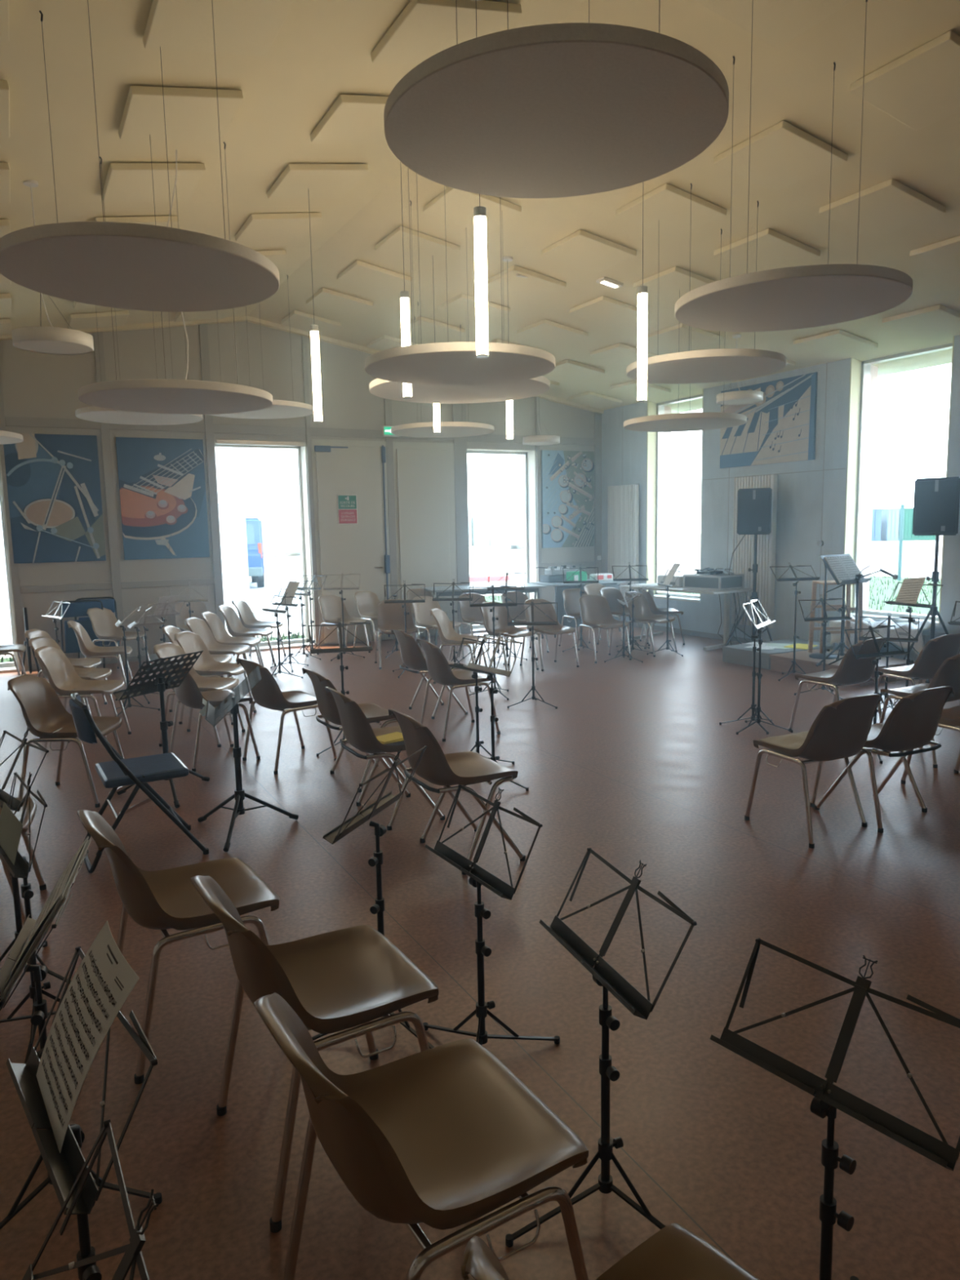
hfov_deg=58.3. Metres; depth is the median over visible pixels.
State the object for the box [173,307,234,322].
acoustic panel
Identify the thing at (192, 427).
trim
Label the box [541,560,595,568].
trim
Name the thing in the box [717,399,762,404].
diffuser
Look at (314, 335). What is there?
tube light
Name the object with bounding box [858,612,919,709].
music stand
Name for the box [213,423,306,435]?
trim
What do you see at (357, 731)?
chair
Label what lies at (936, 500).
loudspeaker
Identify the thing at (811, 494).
wall
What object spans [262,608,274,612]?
tray
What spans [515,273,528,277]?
ceiling sensor
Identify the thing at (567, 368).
acoustic panel
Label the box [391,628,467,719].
chair
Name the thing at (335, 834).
tray
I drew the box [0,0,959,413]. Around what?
ceiling
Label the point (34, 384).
wall
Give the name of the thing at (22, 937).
tray
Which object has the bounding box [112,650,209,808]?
stand
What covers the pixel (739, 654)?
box
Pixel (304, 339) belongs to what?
trim
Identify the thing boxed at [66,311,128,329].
acoustic panel
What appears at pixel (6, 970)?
tray
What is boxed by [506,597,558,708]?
music stand
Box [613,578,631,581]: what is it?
tray
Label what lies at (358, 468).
door
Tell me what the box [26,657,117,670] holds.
trim
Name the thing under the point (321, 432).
trim
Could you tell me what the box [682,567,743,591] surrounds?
case
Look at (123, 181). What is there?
acoustic panel
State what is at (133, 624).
music stand
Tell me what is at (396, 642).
music stand
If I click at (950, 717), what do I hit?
chair
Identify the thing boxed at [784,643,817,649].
folder
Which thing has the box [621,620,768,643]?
baseboard
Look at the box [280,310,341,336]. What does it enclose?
acoustic panel
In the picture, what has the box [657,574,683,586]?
printer
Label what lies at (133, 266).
acoustic panel
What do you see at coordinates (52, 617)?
tray
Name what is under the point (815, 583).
wooden stool
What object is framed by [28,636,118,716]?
chair
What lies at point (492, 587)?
music stand
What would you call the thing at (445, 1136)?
chair
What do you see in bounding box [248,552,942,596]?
paved road
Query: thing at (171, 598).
sheet music
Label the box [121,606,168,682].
music stand
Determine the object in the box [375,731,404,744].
sheets
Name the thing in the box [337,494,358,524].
door sign
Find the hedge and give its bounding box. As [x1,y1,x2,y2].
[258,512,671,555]
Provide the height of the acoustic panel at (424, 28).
0.140 m
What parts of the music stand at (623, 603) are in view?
leg, leg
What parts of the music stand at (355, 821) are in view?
leg, clamp knob, clamp knob, arm, arm, leg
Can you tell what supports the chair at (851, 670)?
on the floor
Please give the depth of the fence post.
22.89 m
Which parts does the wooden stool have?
leg, leg, seat, leg, leg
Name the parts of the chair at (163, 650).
leg, leg, leg, leg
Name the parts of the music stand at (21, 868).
leg, arm, clamp knob, leg, arm, leg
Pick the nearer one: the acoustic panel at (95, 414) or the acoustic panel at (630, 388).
the acoustic panel at (95, 414)
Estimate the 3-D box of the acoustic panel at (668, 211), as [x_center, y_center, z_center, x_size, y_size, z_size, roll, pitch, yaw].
[1.468,-3.298,6.650,0.597,0.140,0.600,-5,9,-28]
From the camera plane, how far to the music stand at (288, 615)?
9.94 m
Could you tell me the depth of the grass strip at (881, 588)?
18.90 m
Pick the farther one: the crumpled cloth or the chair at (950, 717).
the crumpled cloth
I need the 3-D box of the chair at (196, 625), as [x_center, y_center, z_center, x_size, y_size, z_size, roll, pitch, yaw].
[-2.610,0.150,8.587,0.554,0.750,0.505,0,8,5]
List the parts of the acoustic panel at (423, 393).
panel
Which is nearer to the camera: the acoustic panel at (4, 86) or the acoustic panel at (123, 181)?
the acoustic panel at (4, 86)
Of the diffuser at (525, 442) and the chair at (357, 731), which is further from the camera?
the diffuser at (525, 442)
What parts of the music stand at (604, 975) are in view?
leg, arm, clamp knob, clamp knob, leg, arm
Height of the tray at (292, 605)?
0.029 m
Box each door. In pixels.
[311,439,392,644]
[392,441,457,636]
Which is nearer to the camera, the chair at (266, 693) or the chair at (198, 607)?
the chair at (266, 693)
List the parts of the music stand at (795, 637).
leg, leg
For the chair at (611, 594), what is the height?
0.750 m
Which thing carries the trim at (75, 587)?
attached to the wall at (34, 384)
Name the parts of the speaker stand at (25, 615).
leg, leg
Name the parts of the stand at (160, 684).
leg, desk plate, clamp knob, clamp knob, leg, leg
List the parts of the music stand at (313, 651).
arm, leg, clamp knob, clamp knob, arm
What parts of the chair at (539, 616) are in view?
leg, leg, leg, leg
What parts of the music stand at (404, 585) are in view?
arm, arm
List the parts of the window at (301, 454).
blind rail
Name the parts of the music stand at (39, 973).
leg, clamp knob, arm, arm, leg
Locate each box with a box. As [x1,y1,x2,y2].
[566,570,586,581]
[722,638,832,669]
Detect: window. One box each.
[0,456,19,672]
[213,439,315,652]
[466,448,537,632]
[646,389,703,602]
[840,336,954,626]
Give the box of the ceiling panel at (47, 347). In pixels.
[13,340,93,354]
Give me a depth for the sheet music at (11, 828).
2.65 m
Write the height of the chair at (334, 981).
0.750 m
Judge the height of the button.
0.070 m
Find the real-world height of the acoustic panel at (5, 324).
0.140 m
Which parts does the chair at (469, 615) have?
leg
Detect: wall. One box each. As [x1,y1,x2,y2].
[0,321,594,664]
[601,334,959,661]
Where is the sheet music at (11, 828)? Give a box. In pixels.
[0,801,22,865]
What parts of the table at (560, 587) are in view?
modesty panel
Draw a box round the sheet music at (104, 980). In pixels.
[35,920,139,1153]
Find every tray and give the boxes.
[0,789,22,811]
[0,845,6,855]
[0,850,30,878]
[0,955,16,1010]
[5,1047,52,1128]
[8,914,35,961]
[22,1263,33,1279]
[31,1124,98,1214]
[41,614,53,618]
[49,616,62,619]
[121,622,143,627]
[141,614,161,617]
[142,621,164,626]
[162,612,179,616]
[174,599,188,602]
[188,599,208,601]
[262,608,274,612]
[271,602,284,605]
[271,609,286,613]
[283,604,297,606]
[297,593,311,595]
[306,587,320,590]
[310,648,341,653]
[323,586,341,590]
[323,811,371,844]
[341,586,359,589]
[342,646,373,652]
[360,791,402,819]
[384,600,404,603]
[404,600,425,603]
[425,840,473,872]
[432,598,452,600]
[448,662,473,671]
[452,597,472,600]
[460,862,515,900]
[462,662,488,671]
[469,668,494,675]
[470,603,493,606]
[484,666,511,676]
[486,586,506,590]
[493,602,517,606]
[505,586,524,590]
[507,622,532,626]
[533,621,558,625]
[539,915,599,968]
[563,580,581,583]
[581,580,599,582]
[582,955,653,1019]
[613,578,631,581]
[631,577,648,581]
[710,1026,827,1096]
[755,622,768,629]
[763,619,775,626]
[776,577,799,581]
[798,577,819,580]
[804,617,829,621]
[815,1082,959,1171]
[826,616,852,620]
[854,652,884,659]
[858,636,888,641]
[880,650,909,657]
[884,600,906,605]
[888,637,918,642]
[905,603,931,608]
[947,621,959,625]
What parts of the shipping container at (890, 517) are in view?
rail, roof rail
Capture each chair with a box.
[0,644,26,675]
[0,796,46,925]
[7,674,124,807]
[24,629,107,704]
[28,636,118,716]
[34,645,131,748]
[59,599,105,667]
[66,620,133,688]
[68,692,208,873]
[74,596,119,657]
[76,809,279,1084]
[86,607,151,674]
[153,642,245,747]
[159,657,260,772]
[161,625,231,712]
[173,631,256,724]
[174,601,207,631]
[184,617,249,688]
[191,875,439,1232]
[200,611,261,677]
[217,604,276,666]
[231,599,285,662]
[236,657,337,774]
[253,992,588,1279]
[302,667,404,792]
[316,594,370,654]
[324,686,444,830]
[353,591,382,650]
[374,599,420,669]
[388,708,525,875]
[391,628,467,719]
[406,588,447,645]
[412,595,464,658]
[416,638,500,742]
[430,608,488,684]
[455,592,506,657]
[461,1222,759,1279]
[478,601,538,671]
[497,591,549,655]
[520,598,578,671]
[558,588,609,650]
[574,594,631,663]
[582,582,626,639]
[596,586,648,644]
[622,591,677,657]
[638,586,684,646]
[744,693,883,848]
[788,637,886,731]
[814,685,955,826]
[872,653,959,768]
[874,633,959,705]
[900,705,959,784]
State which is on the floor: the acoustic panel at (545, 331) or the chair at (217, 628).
the chair at (217, 628)
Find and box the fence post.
[897,504,904,580]
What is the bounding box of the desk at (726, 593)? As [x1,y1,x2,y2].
[618,582,752,650]
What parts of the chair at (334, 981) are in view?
leg, leg, rail, leg, leg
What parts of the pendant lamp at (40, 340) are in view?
cord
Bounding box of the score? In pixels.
[824,555,864,582]
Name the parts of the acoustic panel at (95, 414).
panel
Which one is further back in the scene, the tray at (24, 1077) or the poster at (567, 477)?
the poster at (567, 477)
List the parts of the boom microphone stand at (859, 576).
leg, boom arm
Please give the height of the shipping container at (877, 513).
2.560 m
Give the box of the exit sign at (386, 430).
[382,426,399,436]
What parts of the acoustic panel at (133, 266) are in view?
panel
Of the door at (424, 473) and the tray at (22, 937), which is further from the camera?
the door at (424, 473)
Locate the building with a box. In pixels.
[0,447,256,628]
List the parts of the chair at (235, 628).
rail, leg, leg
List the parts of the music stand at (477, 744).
arm, clamp knob, clamp knob, arm, leg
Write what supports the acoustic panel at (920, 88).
attached to the ceiling
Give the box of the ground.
[0,533,942,658]
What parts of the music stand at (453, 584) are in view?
arm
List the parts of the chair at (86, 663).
leg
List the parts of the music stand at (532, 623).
arm, leg, clamp knob, clamp knob, arm, leg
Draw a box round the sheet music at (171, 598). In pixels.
[153,595,177,614]
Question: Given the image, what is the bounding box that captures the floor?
[0,626,959,1279]
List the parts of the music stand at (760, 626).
leg, clamp knob, clamp knob, leg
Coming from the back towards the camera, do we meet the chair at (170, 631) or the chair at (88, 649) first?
the chair at (88, 649)
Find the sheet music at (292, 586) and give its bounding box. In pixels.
[281,581,300,604]
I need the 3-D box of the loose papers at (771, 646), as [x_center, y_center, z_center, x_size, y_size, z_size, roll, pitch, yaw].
[3.285,0.065,9.803,0.685,0.011,0.634,-5,9,-28]
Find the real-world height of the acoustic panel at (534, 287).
0.140 m
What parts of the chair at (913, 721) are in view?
leg, leg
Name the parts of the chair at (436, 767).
leg, leg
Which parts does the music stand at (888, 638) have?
arm, leg, arm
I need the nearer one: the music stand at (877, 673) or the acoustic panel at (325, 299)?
the music stand at (877, 673)
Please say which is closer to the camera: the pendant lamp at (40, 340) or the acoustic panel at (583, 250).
the pendant lamp at (40, 340)
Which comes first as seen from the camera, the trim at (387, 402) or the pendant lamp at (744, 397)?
the pendant lamp at (744, 397)
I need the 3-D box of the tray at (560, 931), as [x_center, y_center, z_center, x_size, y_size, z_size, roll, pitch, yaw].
[0.207,0.710,2.029,0.047,0.029,0.217,-4,8,-21]
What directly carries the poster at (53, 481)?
attached to the wall at (34, 384)
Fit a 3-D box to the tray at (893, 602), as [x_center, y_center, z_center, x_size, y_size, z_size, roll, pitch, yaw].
[3.477,-0.306,7.188,0.047,0.028,0.217,-4,8,-20]
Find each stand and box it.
[0,727,71,984]
[0,772,60,1063]
[0,849,162,1229]
[5,946,157,1279]
[21,607,39,675]
[22,1119,158,1279]
[41,598,71,677]
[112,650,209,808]
[115,604,159,703]
[115,606,159,716]
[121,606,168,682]
[141,599,185,676]
[169,581,208,617]
[197,665,298,852]
[262,592,302,678]
[270,588,308,671]
[284,577,320,661]
[297,572,327,657]
[307,617,373,756]
[311,745,434,1048]
[323,570,364,661]
[383,581,425,678]
[385,595,399,657]
[422,784,559,1045]
[432,578,473,668]
[448,634,514,764]
[462,631,528,791]
[468,582,517,700]
[486,569,527,665]
[505,847,697,1247]
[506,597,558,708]
[562,564,599,653]
[604,591,643,662]
[612,562,649,651]
[617,585,653,657]
[647,569,683,656]
[710,937,959,1279]
[719,635,772,734]
[724,534,773,645]
[736,596,793,734]
[769,562,819,680]
[794,594,852,699]
[808,562,837,659]
[815,553,871,666]
[824,563,897,665]
[844,621,909,764]
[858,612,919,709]
[876,582,942,711]
[903,535,949,683]
[947,600,959,625]
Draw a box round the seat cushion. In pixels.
[759,730,808,749]
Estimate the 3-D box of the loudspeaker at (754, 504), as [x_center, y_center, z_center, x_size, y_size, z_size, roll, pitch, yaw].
[3.361,-1.563,10.481,0.395,0.553,0.337,3,8,27]
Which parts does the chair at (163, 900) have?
leg, leg, rail, leg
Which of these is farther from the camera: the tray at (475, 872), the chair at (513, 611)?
the chair at (513, 611)
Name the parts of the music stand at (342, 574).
arm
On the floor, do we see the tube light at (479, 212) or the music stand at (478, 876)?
the music stand at (478, 876)
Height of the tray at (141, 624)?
0.028 m
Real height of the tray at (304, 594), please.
0.028 m
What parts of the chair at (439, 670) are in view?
leg, leg, rail, leg, leg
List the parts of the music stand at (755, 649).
leg, clamp knob, clamp knob, leg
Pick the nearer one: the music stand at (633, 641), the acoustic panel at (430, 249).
the acoustic panel at (430, 249)
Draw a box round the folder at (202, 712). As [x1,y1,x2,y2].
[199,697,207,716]
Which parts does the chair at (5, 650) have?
leg, leg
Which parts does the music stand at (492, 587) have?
leg, arm, clamp knob, leg, arm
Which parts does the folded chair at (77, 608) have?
backrest, seat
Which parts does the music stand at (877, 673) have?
arm, clamp knob, arm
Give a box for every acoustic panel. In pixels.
[0,0,279,311]
[0,80,9,137]
[0,162,10,203]
[0,219,10,238]
[0,273,10,285]
[0,293,10,313]
[0,318,11,335]
[0,430,23,444]
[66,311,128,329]
[73,301,102,308]
[75,306,202,425]
[77,134,272,414]
[94,215,178,227]
[102,162,205,201]
[118,85,243,141]
[142,0,295,56]
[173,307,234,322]
[208,275,314,418]
[235,212,322,241]
[256,249,286,265]
[266,163,368,199]
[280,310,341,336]
[306,287,373,317]
[310,94,388,143]
[337,260,412,295]
[364,173,555,385]
[367,334,417,351]
[368,185,550,403]
[370,0,521,65]
[374,226,460,268]
[383,0,728,198]
[391,302,493,437]
[399,315,464,342]
[422,186,521,233]
[437,293,510,321]
[487,265,566,301]
[489,338,515,344]
[516,319,587,346]
[541,229,636,274]
[549,380,559,388]
[550,359,604,380]
[566,391,622,408]
[568,295,648,327]
[589,342,657,366]
[609,380,671,397]
[615,183,726,239]
[623,289,746,431]
[626,182,786,383]
[633,266,715,302]
[647,323,724,351]
[675,0,912,332]
[684,382,717,387]
[713,120,848,192]
[714,228,820,271]
[784,359,795,368]
[792,328,877,358]
[818,178,946,238]
[849,30,959,130]
[881,304,959,338]
[909,235,959,277]
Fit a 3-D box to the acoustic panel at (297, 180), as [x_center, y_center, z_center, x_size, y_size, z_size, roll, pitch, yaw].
[-1.215,-3.414,6.419,0.597,0.140,0.600,-5,9,-28]
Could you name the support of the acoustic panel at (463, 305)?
attached to the ceiling
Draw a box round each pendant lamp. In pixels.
[11,179,93,355]
[522,395,559,445]
[715,333,763,404]
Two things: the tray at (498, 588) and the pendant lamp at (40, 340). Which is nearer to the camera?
the pendant lamp at (40, 340)
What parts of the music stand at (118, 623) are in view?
leg, leg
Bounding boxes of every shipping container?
[871,508,882,541]
[880,508,899,541]
[897,507,935,540]
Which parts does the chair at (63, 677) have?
leg, rail, leg, leg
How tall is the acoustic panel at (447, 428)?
1.390 m
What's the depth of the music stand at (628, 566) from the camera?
10.94 m
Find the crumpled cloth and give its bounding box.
[829,614,946,655]
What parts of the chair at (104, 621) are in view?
leg, leg, leg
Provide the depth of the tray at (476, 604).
8.01 m
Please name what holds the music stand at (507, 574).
on the floor
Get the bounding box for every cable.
[717,591,748,644]
[728,534,745,645]
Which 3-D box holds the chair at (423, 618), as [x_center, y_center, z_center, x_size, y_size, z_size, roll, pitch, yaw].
[-0.549,-0.145,10.511,0.505,0.750,0.554,-7,10,-38]
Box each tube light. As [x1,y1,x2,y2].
[308,195,322,422]
[400,172,412,398]
[432,261,440,433]
[470,0,488,358]
[502,256,513,439]
[637,194,647,402]
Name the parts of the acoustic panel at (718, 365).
panel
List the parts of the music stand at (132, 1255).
arm, arm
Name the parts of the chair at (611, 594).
leg, leg, leg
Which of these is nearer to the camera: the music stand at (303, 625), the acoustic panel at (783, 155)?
the acoustic panel at (783, 155)
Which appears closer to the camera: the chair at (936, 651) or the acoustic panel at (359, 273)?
the chair at (936, 651)
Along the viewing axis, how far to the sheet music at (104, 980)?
1.40 m
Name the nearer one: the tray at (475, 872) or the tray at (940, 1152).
the tray at (940, 1152)
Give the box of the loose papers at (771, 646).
[743,641,791,649]
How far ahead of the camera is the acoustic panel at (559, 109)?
2.89 m
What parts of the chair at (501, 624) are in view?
leg, leg, leg, leg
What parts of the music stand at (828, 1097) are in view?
arm, clamp knob, clamp knob, arm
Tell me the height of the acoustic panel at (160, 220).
0.140 m
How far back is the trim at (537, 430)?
13.32 m
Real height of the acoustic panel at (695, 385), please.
0.140 m
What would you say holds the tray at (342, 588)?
on the music stand at (342, 574)
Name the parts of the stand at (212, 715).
leg, leg, clamp knob, clamp knob, desk plate, leg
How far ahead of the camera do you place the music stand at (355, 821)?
2.69 m
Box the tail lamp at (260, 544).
[257,542,262,558]
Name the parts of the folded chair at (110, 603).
seat, backrest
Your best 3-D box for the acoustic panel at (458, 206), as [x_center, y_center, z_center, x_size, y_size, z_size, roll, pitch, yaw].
[-0.070,-3.511,7.028,0.597,0.140,0.600,-5,9,-28]
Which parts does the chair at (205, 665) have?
leg, leg, leg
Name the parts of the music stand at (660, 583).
leg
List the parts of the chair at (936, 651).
leg, rail, leg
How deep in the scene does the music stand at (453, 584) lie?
9.47 m
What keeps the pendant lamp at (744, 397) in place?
hanging from the ceiling
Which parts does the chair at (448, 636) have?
leg, leg, rail, leg, leg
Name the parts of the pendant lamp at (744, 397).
cord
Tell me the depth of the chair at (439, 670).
6.56 m
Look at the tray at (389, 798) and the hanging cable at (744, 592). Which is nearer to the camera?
the tray at (389, 798)
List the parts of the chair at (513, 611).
leg, leg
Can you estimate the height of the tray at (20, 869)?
0.031 m
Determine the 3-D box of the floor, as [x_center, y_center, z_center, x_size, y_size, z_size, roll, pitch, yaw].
[0.474,0.982,5.469,11.900,0.200,14.700,-5,9,-28]
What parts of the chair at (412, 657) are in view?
leg, leg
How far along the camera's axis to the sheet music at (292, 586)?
9.92 m
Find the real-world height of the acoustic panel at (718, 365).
1.263 m
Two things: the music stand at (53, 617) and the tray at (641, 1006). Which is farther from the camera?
the music stand at (53, 617)
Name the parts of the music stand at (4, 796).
leg, arm, arm, leg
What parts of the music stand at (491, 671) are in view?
arm, clamp knob, clamp knob, arm, leg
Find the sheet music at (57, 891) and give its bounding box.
[0,835,88,995]
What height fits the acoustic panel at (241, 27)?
0.140 m
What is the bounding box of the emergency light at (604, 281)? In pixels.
[595,276,623,288]
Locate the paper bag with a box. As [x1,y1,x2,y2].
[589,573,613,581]
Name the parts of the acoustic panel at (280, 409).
panel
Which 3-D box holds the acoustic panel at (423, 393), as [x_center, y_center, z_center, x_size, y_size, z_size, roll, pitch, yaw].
[-0.182,-2.840,7.085,1.500,1.537,1.500,-5,9,-28]
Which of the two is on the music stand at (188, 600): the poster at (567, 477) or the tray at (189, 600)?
the tray at (189, 600)
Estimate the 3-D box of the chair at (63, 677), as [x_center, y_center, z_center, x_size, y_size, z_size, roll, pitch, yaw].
[-3.059,0.420,6.612,0.554,0.750,0.505,-2,8,-3]
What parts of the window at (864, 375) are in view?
sill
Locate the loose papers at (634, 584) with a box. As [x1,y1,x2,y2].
[631,583,666,586]
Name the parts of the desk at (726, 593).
leg, leg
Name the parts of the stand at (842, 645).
leg, clamp knob, desk plate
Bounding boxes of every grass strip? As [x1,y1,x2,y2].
[0,621,512,667]
[481,573,940,614]
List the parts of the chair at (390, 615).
leg, leg, leg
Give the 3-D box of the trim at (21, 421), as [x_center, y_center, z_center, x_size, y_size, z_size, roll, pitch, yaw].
[-4.996,-2.546,10.096,1.000,0.110,0.032,-5,9,-28]
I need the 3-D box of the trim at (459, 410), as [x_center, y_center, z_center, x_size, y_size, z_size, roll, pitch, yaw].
[-0.279,-1.990,12.717,0.210,3.818,0.045,-5,9,-28]
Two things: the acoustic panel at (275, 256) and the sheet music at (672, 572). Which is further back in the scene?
the sheet music at (672, 572)
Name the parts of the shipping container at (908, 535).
roof rail, rail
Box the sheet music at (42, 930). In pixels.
[0,837,91,1002]
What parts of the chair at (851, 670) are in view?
leg, rail, leg, leg, leg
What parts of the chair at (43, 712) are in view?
leg, rail, leg, leg, leg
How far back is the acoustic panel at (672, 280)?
7.99 m
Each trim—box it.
[0,315,247,340]
[0,367,27,671]
[4,416,100,429]
[20,582,112,593]
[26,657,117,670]
[93,331,124,662]
[109,422,204,432]
[120,577,214,588]
[126,653,158,662]
[198,324,225,626]
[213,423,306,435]
[245,315,604,413]
[301,335,319,646]
[311,427,385,438]
[383,398,397,639]
[392,435,453,440]
[452,403,471,634]
[466,434,527,443]
[535,396,542,599]
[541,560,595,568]
[559,436,595,445]
[594,412,601,573]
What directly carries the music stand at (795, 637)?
on the floor
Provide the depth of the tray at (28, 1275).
1.07 m
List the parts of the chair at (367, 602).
leg, leg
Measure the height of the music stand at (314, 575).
1.050 m
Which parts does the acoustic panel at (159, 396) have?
panel, cord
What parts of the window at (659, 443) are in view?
sill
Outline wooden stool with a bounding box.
[808,580,862,653]
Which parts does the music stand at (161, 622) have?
arm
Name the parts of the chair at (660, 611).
leg, leg, leg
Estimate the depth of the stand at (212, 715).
4.57 m
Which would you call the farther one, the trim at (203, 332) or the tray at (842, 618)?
the trim at (203, 332)
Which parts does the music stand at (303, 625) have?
leg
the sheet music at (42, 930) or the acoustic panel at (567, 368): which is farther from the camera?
the acoustic panel at (567, 368)
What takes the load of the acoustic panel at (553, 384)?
attached to the ceiling
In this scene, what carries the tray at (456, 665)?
on the music stand at (477, 744)
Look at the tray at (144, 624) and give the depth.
9.23 m
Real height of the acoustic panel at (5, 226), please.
0.140 m
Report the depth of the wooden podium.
8.87 m
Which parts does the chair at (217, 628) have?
leg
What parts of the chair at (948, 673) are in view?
leg, leg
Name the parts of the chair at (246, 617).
leg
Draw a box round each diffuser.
[524,441,558,444]
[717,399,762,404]
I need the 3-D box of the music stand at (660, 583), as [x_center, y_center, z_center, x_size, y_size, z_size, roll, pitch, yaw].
[2.233,-0.352,10.480,0.399,1.062,0.453,-2,8,-8]
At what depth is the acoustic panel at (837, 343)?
9.09 m
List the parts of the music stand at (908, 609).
clamp knob, clamp knob, arm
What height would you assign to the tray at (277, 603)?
0.029 m
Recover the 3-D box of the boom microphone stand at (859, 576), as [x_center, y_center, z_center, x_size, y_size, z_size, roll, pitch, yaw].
[3.692,-0.243,8.351,0.543,0.999,0.425,-5,9,-28]
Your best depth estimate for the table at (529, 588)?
11.99 m
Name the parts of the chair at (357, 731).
leg, leg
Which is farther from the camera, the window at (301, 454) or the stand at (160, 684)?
the window at (301, 454)
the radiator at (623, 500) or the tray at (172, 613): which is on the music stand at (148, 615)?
the tray at (172, 613)
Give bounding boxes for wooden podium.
[769,648,915,686]
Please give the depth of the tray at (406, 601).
9.33 m
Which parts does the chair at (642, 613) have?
leg, leg, leg, leg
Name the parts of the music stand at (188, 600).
arm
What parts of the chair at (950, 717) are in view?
leg, rail, leg, leg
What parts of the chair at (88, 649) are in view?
rail, leg, leg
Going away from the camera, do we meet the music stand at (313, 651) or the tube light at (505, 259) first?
the music stand at (313, 651)
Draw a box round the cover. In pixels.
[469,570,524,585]
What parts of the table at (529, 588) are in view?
leg, leg, leg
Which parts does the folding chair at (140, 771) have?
rail, backrest, leg, leg, leg frame, seat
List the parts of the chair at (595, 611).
leg, leg, leg, leg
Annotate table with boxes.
[421,582,546,644]
[527,578,624,637]
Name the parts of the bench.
panel, panel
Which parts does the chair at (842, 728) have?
leg, rail, leg, leg, leg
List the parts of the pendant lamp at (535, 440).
cord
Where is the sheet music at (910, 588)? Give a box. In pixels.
[894,577,925,604]
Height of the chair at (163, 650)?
0.750 m
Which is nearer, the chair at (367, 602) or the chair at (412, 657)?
the chair at (412, 657)
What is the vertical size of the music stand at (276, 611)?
0.927 m
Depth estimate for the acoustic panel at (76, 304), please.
8.82 m
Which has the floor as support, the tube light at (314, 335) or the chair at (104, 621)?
the chair at (104, 621)
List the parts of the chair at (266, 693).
leg, leg, leg, rail, leg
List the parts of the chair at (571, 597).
leg, leg, leg, leg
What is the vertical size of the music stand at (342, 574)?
1.084 m
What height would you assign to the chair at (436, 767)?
0.750 m
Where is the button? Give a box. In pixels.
[817,540,823,546]
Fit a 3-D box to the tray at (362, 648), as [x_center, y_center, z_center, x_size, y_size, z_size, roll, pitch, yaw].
[-0.882,0.069,6.193,0.217,0.030,0.046,-3,8,-13]
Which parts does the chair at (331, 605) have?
leg, leg, leg, leg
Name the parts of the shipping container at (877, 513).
rail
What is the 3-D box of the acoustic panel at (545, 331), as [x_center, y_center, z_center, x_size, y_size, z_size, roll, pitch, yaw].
[0.837,-3.557,9.993,0.597,0.140,0.600,-5,9,-28]
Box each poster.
[3,433,106,563]
[115,436,209,559]
[541,449,595,547]
[720,372,817,468]
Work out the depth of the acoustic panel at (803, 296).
4.47 m
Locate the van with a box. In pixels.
[245,517,264,587]
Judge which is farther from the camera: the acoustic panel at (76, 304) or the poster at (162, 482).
the poster at (162, 482)
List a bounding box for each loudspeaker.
[737,487,772,534]
[912,476,959,535]
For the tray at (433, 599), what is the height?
0.029 m
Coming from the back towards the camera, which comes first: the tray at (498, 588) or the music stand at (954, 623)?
the tray at (498, 588)
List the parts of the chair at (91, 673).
leg, leg, leg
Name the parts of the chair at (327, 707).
leg, leg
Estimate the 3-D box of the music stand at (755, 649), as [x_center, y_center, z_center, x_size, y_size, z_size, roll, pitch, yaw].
[2.142,0.317,6.745,0.435,0.720,0.417,6,10,41]
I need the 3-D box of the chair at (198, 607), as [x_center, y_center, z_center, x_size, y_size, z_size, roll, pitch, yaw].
[-3.504,-0.103,10.629,0.505,0.750,0.554,-6,9,-33]
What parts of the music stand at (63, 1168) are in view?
arm, clamp knob, arm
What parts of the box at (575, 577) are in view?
label plate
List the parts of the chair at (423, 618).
leg, leg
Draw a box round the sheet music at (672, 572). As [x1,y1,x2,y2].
[662,563,680,585]
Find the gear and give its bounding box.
[534,564,579,582]
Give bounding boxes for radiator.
[607,484,639,608]
[731,474,777,628]
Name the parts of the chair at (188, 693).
leg, leg, leg, leg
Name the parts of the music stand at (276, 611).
leg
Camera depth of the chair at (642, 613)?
10.74 m
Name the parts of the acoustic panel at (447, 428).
panel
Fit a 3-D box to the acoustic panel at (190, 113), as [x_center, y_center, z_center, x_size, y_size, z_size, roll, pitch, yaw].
[-1.728,-3.014,4.950,0.597,0.140,0.600,-5,9,-28]
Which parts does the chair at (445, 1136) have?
leg, leg, rail, leg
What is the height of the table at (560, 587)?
0.761 m
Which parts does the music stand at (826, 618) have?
leg, arm, clamp knob, clamp knob, arm, leg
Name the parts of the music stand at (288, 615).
leg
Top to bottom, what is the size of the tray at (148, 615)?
0.030 m
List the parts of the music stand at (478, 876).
leg, arm, leg, clamp knob, clamp knob, arm, leg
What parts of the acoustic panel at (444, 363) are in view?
panel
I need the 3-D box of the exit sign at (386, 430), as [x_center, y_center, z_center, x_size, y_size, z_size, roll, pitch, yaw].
[-1.243,-2.916,12.035,0.250,0.140,0.066,-5,9,-28]
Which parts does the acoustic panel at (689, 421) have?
panel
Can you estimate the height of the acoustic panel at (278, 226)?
0.140 m
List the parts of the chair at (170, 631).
leg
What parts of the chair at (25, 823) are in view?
leg, leg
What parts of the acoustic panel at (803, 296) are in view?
panel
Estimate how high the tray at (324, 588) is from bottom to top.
0.029 m
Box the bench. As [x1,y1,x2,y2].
[832,626,946,651]

